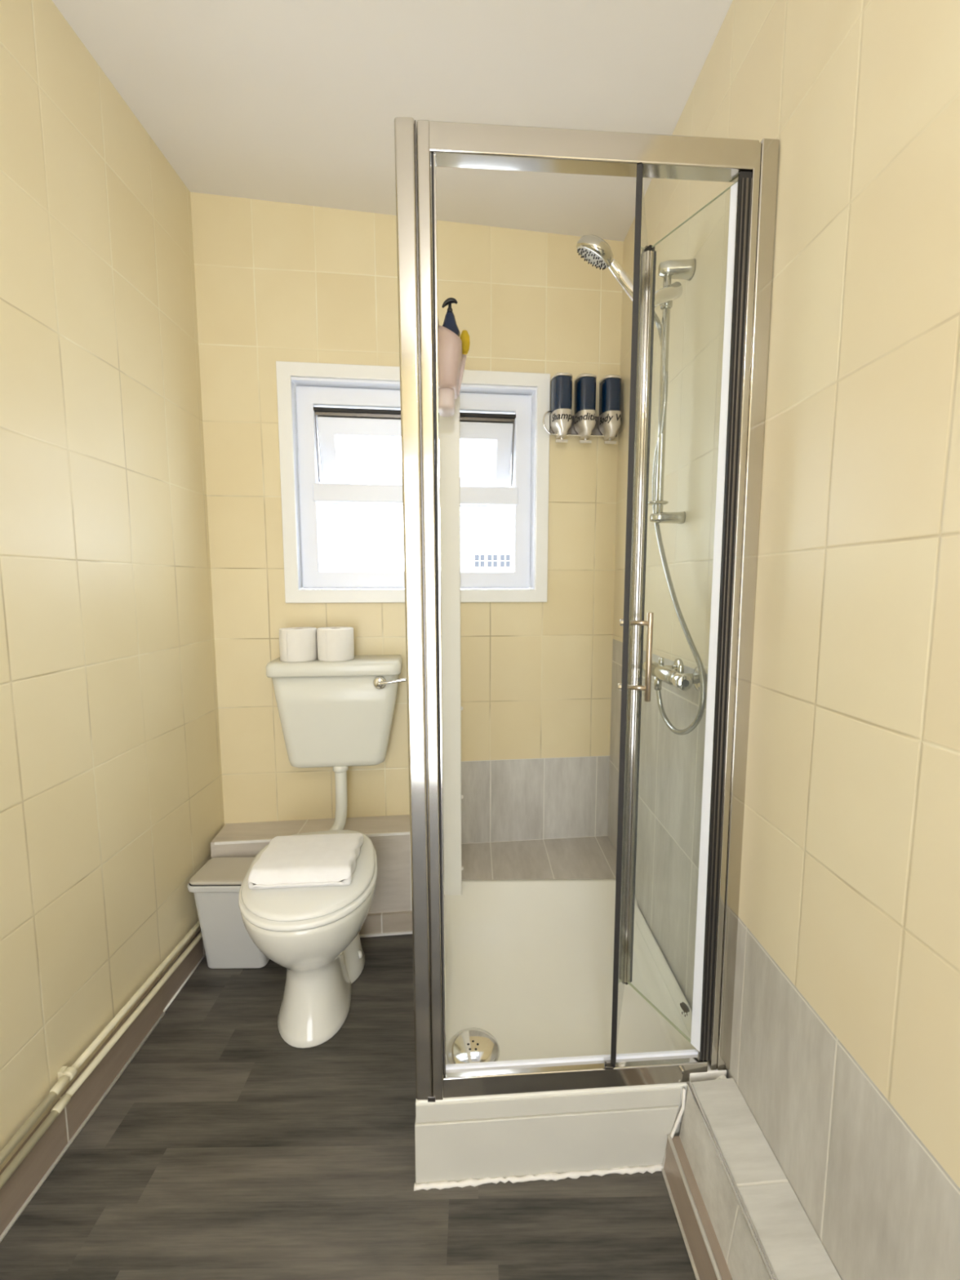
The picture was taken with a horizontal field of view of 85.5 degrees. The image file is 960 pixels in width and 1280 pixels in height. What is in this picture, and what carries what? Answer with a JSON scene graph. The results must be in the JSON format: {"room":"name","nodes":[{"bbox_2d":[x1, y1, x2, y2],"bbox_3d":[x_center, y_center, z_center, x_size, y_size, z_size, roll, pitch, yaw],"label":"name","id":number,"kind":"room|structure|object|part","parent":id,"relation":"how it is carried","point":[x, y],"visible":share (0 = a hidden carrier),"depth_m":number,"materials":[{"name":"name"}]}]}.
{"room":"bathroom","nodes":[
{"label":"bathroom","id":0,"kind":"room"},
{"bbox_2d":[0,0,224,1171],"bbox_3d":[-0.985,-0.096,0.431,0.100,2.620,3.400,0,6,-1],"label":"wall","id":1,"kind":"structure","parent":0,"point":[111,789],"depth_m":1.25,"materials":[{"name":"beige tile"}]},
{"bbox_2d":[57,1066,76,1080],"bbox_3d":[-0.925,0.973,1.165,0.033,0.025,0.016,0,6,-1],"label":"clip","id":2,"kind":"object","parent":1,"relation":"attached to","point":[71,1071],"visible":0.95,"depth_m":1.16,"materials":[{"name":"beige paint"}]},
{"bbox_2d":[0,920,199,1165],"bbox_3d":[-0.912,1.063,0.429,0.020,0.044,2.930,0,6,-1],"label":"pipe","id":3,"kind":"object","parent":1,"relation":"attached to","point":[64,1080],"visible":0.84,"depth_m":1.20,"materials":[{"name":"beige paint"}]},
{"bbox_2d":[0,932,202,1189],"bbox_3d":[-0.912,1.108,0.434,0.020,0.044,2.930,0,6,-1],"label":"pipe","id":4,"kind":"object","parent":1,"relation":"attached to","point":[65,1099],"visible":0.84,"depth_m":1.19,"materials":[{"name":"beige paint"}]},
{"bbox_2d":[0,927,205,1242],"bbox_3d":[-0.924,1.167,0.390,0.016,0.120,2.850,0,6,-1],"label":"baseboard","id":5,"kind":"structure","parent":1,"relation":"attached to","point":[28,1178],"depth_m":1.23,"materials":[{"name":"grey tile"}]},
{"bbox_2d":[359,911,412,937],"bbox_3d":[-0.523,1.031,1.860,0.786,0.078,0.018,-1,6,-6],"label":"baseboard","id":6,"kind":"structure","parent":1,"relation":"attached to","point":[391,923],"depth_m":1.88,"materials":[{"name":"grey tile"}]},
{"bbox_2d":[0,933,696,1279],"bbox_3d":[-0.145,1.253,0.609,1.780,0.100,3.450,0,6,-1],"label":"floor","id":7,"kind":"structure","parent":0,"point":[224,1148],"depth_m":1.10,"materials":[{"name":"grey wood"}]},
{"bbox_2d":[187,857,269,968],"bbox_3d":[-0.804,0.916,1.721,0.242,0.335,0.162,0,6,-1],"label":"waste bin","id":8,"kind":"object","parent":7,"relation":"on","point":[215,886],"visible":0.53,"depth_m":1.68,"materials":[{"name":"grey plastic"}]},
{"bbox_3d":[-0.804,0.755,1.704,0.233,0.012,0.153,0,6,-1],"label":"bin lid","id":9,"kind":"part","parent":8,"relation":"part of","materials":[{"name":"beige plastic"}]},
{"bbox_2d":[238,829,377,1048],"bbox_3d":[-0.499,0.884,1.559,0.382,0.435,0.490,-1,6,-11],"label":"toilet","id":10,"kind":"object","parent":7,"relation":"on","point":[312,932],"visible":0.8,"depth_m":1.42,"materials":[{"name":"white ceramic"}]},
{"bbox_2d":[248,833,363,888],"bbox_3d":[-0.503,0.644,1.534,0.279,0.055,0.259,0,6,-4],"label":"folded towel","id":11,"kind":"object","parent":10,"relation":"on","point":[315,860],"visible":1,"depth_m":1.46,"materials":[{"name":"white fabric"}]},
{"bbox_3d":[-0.497,0.698,1.530,0.382,0.018,0.471,-1,6,-11],"label":"seat","id":12,"kind":"part","parent":10,"relation":"part of","materials":[{"name":"white plastic"}]},
{"bbox_3d":[-0.499,0.677,1.537,0.368,0.020,0.466,-1,6,-11],"label":"lid","id":13,"kind":"part","parent":10,"relation":"part of","materials":[{"name":"white plastic"}]},
{"bbox_2d":[413,879,726,1191],"bbox_3d":[0.194,0.992,1.444,0.672,0.251,0.740,0,6,-1],"label":"shower tray","id":14,"kind":"object","parent":7,"relation":"on","point":[529,962],"visible":0.81,"depth_m":1.33,"materials":[{"name":"white plastic"}]},
{"bbox_2d":[446,1027,499,1064],"bbox_3d":[-0.017,0.993,1.261,0.130,0.017,0.130,0,6,-1],"label":"drain cover","id":15,"kind":"object","parent":14,"relation":"on","point":[469,1045],"visible":0.88,"depth_m":1.26,"materials":[{"name":"silver metal"}]},
{"bbox_3d":[0.194,1.022,1.444,0.668,0.183,0.715,0,6,-1],"label":"plinth panel","id":16,"kind":"part","parent":14,"relation":"part of","materials":[{"name":"white plastic"}]},
{"bbox_2d":[394,117,779,1102],"bbox_3d":[0.195,-0.003,1.334,0.694,1.870,0.696,0,6,-1],"label":"shower enclosure","id":17,"kind":"object","parent":14,"relation":"on","point":[431,464],"visible":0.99,"depth_m":1.02,"materials":[{"name":"silver metal"}]},
{"bbox_3d":[-0.123,0.032,1.006,0.049,1.870,0.040,0,6,-1],"label":"corner post","id":18,"kind":"part","parent":17,"relation":"part of","materials":[{"name":"silver metal"}]},
{"bbox_2d":[437,315,466,417],"bbox_3d":[-0.091,-0.778,1.486,0.114,0.245,0.170,0,6,-1],"label":"basket","id":19,"kind":"object","parent":17,"relation":"hanging from","point":[451,361],"visible":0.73,"depth_m":1.43,"materials":[{"name":"pink plastic"}]},
{"bbox_2d":[438,387,454,417],"bbox_3d":[-0.096,-0.684,1.495,0.047,0.056,0.095,0,6,-1],"label":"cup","id":20,"kind":"object","parent":19,"relation":"on","point":[446,395],"depth_m":1.46,"materials":[{"name":"pink plastic"}]},
{"bbox_2d":[438,325,462,399],"bbox_3d":[-0.084,-0.784,1.485,0.067,0.154,0.170,0,6,-1],"label":"bottle","id":21,"kind":"object","parent":19,"relation":"in","point":[450,344],"depth_m":1.42,"materials":[{"name":"pink plastic"}]},
{"bbox_2d":[441,297,460,337],"bbox_3d":[-0.083,-0.832,1.442,0.056,0.220,0.050,0,6,-1],"label":"pump bottle","id":22,"kind":"object","parent":19,"relation":"in","point":[449,322],"visible":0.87,"depth_m":1.42,"materials":[{"name":"blue plastic"}]},
{"bbox_2d":[459,329,470,355],"bbox_3d":[-0.044,-0.858,1.498,0.030,0.062,0.027,0,6,-1],"label":"sponge","id":23,"kind":"object","parent":19,"relation":"in","point":[464,337],"visible":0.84,"depth_m":1.49,"materials":[{"name":"yellow"}]},
{"bbox_3d":[0.207,0.935,1.120,0.574,0.046,0.032,0,6,-4],"label":"rail","id":24,"kind":"part","parent":17,"relation":"part of","materials":[{"name":"silver metal"}]},
{"bbox_3d":[0.205,-0.872,0.930,0.596,0.049,0.035,0,6,-4],"label":"rail","id":25,"kind":"part","parent":17,"relation":"part of","materials":[{"name":"silver metal"}]},
{"bbox_3d":[0.327,0.017,1.128,0.005,1.750,0.233,2,6,21],"label":"door","id":26,"kind":"part","parent":17,"relation":"part of","materials":[{"name":"clear glass"}]},
{"bbox_3d":[0.336,0.035,1.085,0.044,0.186,0.012,2,6,21],"label":"handle","id":27,"kind":"part","parent":17,"relation":"part of","materials":[{"name":"metal"}]},
{"bbox_2d":[52,0,733,241],"bbox_3d":[-0.145,-1.348,0.334,1.780,0.161,3.450,0,6,-1],"label":"ceiling","id":28,"kind":"structure","parent":0,"point":[287,101],"depth_m":1.31,"materials":[{"name":"paint"}]},
{"bbox_2d":[190,191,623,844],"bbox_3d":[-0.195,-0.260,1.988,1.578,2.620,0.140,-1,6,-6],"label":"wall","id":29,"kind":"structure","parent":0,"point":[275,281],"depth_m":1.88,"materials":[{"name":"beige tile"}]},
{"bbox_2d":[210,814,412,913],"bbox_3d":[-0.539,0.873,1.922,0.800,0.380,0.149,-1,6,-6],"label":"ledge","id":30,"kind":"object","parent":29,"relation":"attached to","point":[389,836],"depth_m":1.88,"materials":[{"name":"grey tile"}]},
{"bbox_2d":[266,654,406,768],"bbox_3d":[-0.489,0.257,1.833,0.468,0.380,0.200,-1,6,-6],"label":"cistern","id":31,"kind":"object","parent":29,"relation":"attached to","point":[335,713],"visible":0.97,"depth_m":1.78,"materials":[{"name":"white ceramic"}]},
{"bbox_2d":[279,626,317,662],"bbox_3d":[-0.628,0.014,1.797,0.124,0.109,0.125,0,6,-1],"label":"toilet roll","id":32,"kind":"object","parent":31,"relation":"on","point":[296,644],"visible":1,"depth_m":1.75,"materials":[{"name":"paper"}]},
{"bbox_3d":[-0.501,0.090,1.824,0.446,0.047,0.180,-1,6,-6],"label":"tank lid","id":33,"kind":"part","parent":31,"relation":"part of","materials":[{"name":"white ceramic"}]},
{"bbox_2d":[316,626,354,662],"bbox_3d":[-0.503,0.013,1.811,0.124,0.109,0.125,0,6,-1],"label":"toilet roll","id":34,"kind":"object","parent":31,"relation":"on","point":[334,643],"visible":1,"depth_m":1.76,"materials":[{"name":"paper"}]},
{"bbox_2d":[328,765,348,831],"bbox_3d":[-0.522,0.596,1.825,0.055,0.299,0.150,4,7,30],"label":"pipe","id":35,"kind":"object","parent":31,"relation":"attached to","point":[340,772],"visible":0.62,"depth_m":1.84,"materials":[{"name":"white plastic"}]},
{"bbox_3d":[-0.305,0.146,1.757,0.116,0.046,0.032,-1,6,-6],"label":"flush lever","id":36,"kind":"part","parent":31,"relation":"part of","materials":[{"name":"silver metal"}]},
{"bbox_2d":[275,360,550,603],"bbox_3d":[-0.231,-0.558,1.956,0.959,0.826,0.176,-1,6,-6],"label":"window","id":37,"kind":"structure","parent":29,"relation":"in","point":[328,401],"depth_m":1.90,"materials":[{"name":"white paint"}]},
{"bbox_3d":[-0.233,-0.818,1.914,0.724,0.012,0.030,-1,6,-6],"label":"hinge rail","id":38,"kind":"part","parent":37,"relation":"part of","materials":[{"name":"grey metal"}]},
{"bbox_3d":[-0.237,-0.694,1.971,0.716,0.260,0.117,-1,6,-6],"label":"vent sash","id":39,"kind":"part","parent":37,"relation":"part of","materials":[{"name":"white glass"}]},
{"bbox_2d":[461,835,616,879],"bbox_3d":[0.189,0.935,1.965,0.670,0.248,0.308,0,6,-1],"label":"ledge","id":40,"kind":"object","parent":29,"relation":"attached to","point":[586,857],"depth_m":1.93,"materials":[{"name":"grey tile"}]},
{"bbox_2d":[542,410,617,436],"bbox_3d":[0.368,-0.789,1.906,0.289,0.090,0.036,-1,6,-6],"label":"bracket","id":41,"kind":"object","parent":29,"relation":"attached to","point":[571,432],"visible":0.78,"depth_m":1.91,"materials":[{"name":"silver metal"}]},
{"bbox_2d":[550,372,572,442],"bbox_3d":[0.296,-0.832,1.864,0.073,0.235,0.074,-1,6,-6],"label":"soap dispenser","id":42,"kind":"object","parent":41,"relation":"attached to","point":[561,416],"visible":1,"depth_m":1.84,"materials":[{"name":"blue plastic"}]},
{"bbox_2d":[550,375,572,413],"bbox_3d":[0.296,-0.878,1.865,0.072,0.115,0.062,-1,6,-6],"label":"bottle","id":43,"kind":"object","parent":42,"relation":"on","point":[561,402],"depth_m":1.84,"materials":[{"name":"blue plastic"}]},
{"bbox_2d":[573,373,596,443],"bbox_3d":[0.384,-0.833,1.874,0.073,0.235,0.074,-1,6,-6],"label":"soap dispenser","id":44,"kind":"object","parent":41,"relation":"attached to","point":[584,404],"visible":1,"depth_m":1.85,"materials":[{"name":"blue plastic"}]},
{"bbox_2d":[573,376,595,414],"bbox_3d":[0.384,-0.879,1.875,0.072,0.115,0.062,-1,6,-6],"label":"bottle","id":45,"kind":"object","parent":44,"relation":"on","point":[584,402],"depth_m":1.85,"materials":[{"name":"blue plastic"}]},
{"bbox_2d":[598,374,622,444],"bbox_3d":[0.477,-0.834,1.884,0.073,0.235,0.074,-1,6,-6],"label":"soap dispenser","id":46,"kind":"object","parent":41,"relation":"attached to","point":[610,386],"visible":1,"depth_m":1.86,"materials":[{"name":"blue plastic"}]},
{"bbox_2d":[599,377,621,415],"bbox_3d":[0.476,-0.880,1.885,0.072,0.115,0.062,-1,6,-6],"label":"bottle","id":47,"kind":"object","parent":46,"relation":"on","point":[610,388],"depth_m":1.86,"materials":[{"name":"blue plastic"}]},
{"bbox_2d":[607,0,959,1279],"bbox_3d":[0.603,-0.087,0.450,0.100,2.600,3.401,0,6,-1],"label":"wall","id":48,"kind":"structure","parent":0,"point":[845,1048],"depth_m":0.79,"materials":[{"name":"beige tile"}]},
{"bbox_2d":[648,257,696,524],"bbox_3d":[0.460,-0.625,1.316,0.161,0.646,0.067,-3,7,-23],"label":"riser rail","id":49,"kind":"object","parent":48,"relation":"attached to","point":[685,269],"visible":0.92,"depth_m":1.31,"materials":[{"name":"silver metal"}]},
{"bbox_2d":[576,234,633,301],"bbox_3d":[0.316,-0.880,1.253,0.171,0.169,0.093,0,6,-1],"label":"shower head","id":50,"kind":"object","parent":49,"relation":"attached to","point":[593,248],"visible":0.91,"depth_m":1.24,"materials":[{"name":"silver metal"}]},
{"bbox_2d":[642,657,706,691],"bbox_3d":[0.493,0.095,1.323,0.081,0.084,0.253,0,6,-1],"label":"mixer valve","id":51,"kind":"object","parent":48,"relation":"attached to","point":[673,675],"visible":0.82,"depth_m":1.26,"materials":[{"name":"silver metal"}]},
{"bbox_3d":[0.471,0.076,1.422,0.037,0.037,0.048,0,6,-1],"label":"control knob","id":52,"kind":"part","parent":51,"relation":"part of","materials":[{"name":"silver metal"}]},
{"bbox_2d":[653,676,662,689],"bbox_3d":[0.471,0.112,1.375,0.021,0.038,0.021,0,6,-1],"label":"outlet","id":53,"kind":"object","parent":51,"relation":"attached to","point":[657,682],"depth_m":1.37,"materials":[{"name":"silver metal"}]},
{"bbox_2d":[652,311,706,734],"bbox_3d":[0.444,-0.298,1.251,0.093,1.056,0.317,0,6,-4],"label":"shower hose","id":54,"kind":"object","parent":51,"relation":"attached to","point":[696,721],"visible":0.88,"depth_m":1.31,"materials":[{"name":"grey metal"}]},
{"bbox_3d":[0.473,0.097,1.221,0.037,0.037,0.048,0,6,-1],"label":"control knob","id":55,"kind":"part","parent":51,"relation":"part of","materials":[{"name":"silver metal"}]},
{"bbox_2d":[679,1078,841,1279],"bbox_3d":[0.504,1.154,0.051,0.145,0.215,2.147,0,6,-1],"label":"ledge","id":56,"kind":"object","parent":48,"relation":"attached to","point":[762,1230],"depth_m":0.92,"materials":[{"name":"grey tile"}]},
{"bbox_2d":[661,1133,732,1279],"bbox_3d":[0.423,1.220,0.057,0.045,0.084,2.147,0,6,-1],"label":"baseboard","id":57,"kind":"structure","parent":56,"relation":"attached to","point":[707,1260],"depth_m":1.00,"materials":[{"name":"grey tile"}]},
{"bbox_3d":[0.458,1.057,0.040,0.011,0.013,2.147,0,6,-1],"label":"edge trim","id":58,"kind":"part","parent":56,"relation":"part of","materials":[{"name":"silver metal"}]},
{"label":"outside","id":59,"kind":"structure","parent":0,"visible":0},
{"bbox_2d":[460,510,528,589],"bbox_3d":[0.675,-0.577,15.534,5.100,6.400,3.400,0,6,-1],"label":"neighbouring building","id":60,"kind":"structure","parent":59,"point":[486,535],"depth_m":13.84,"materials":[{"name":"white"}]}
]}

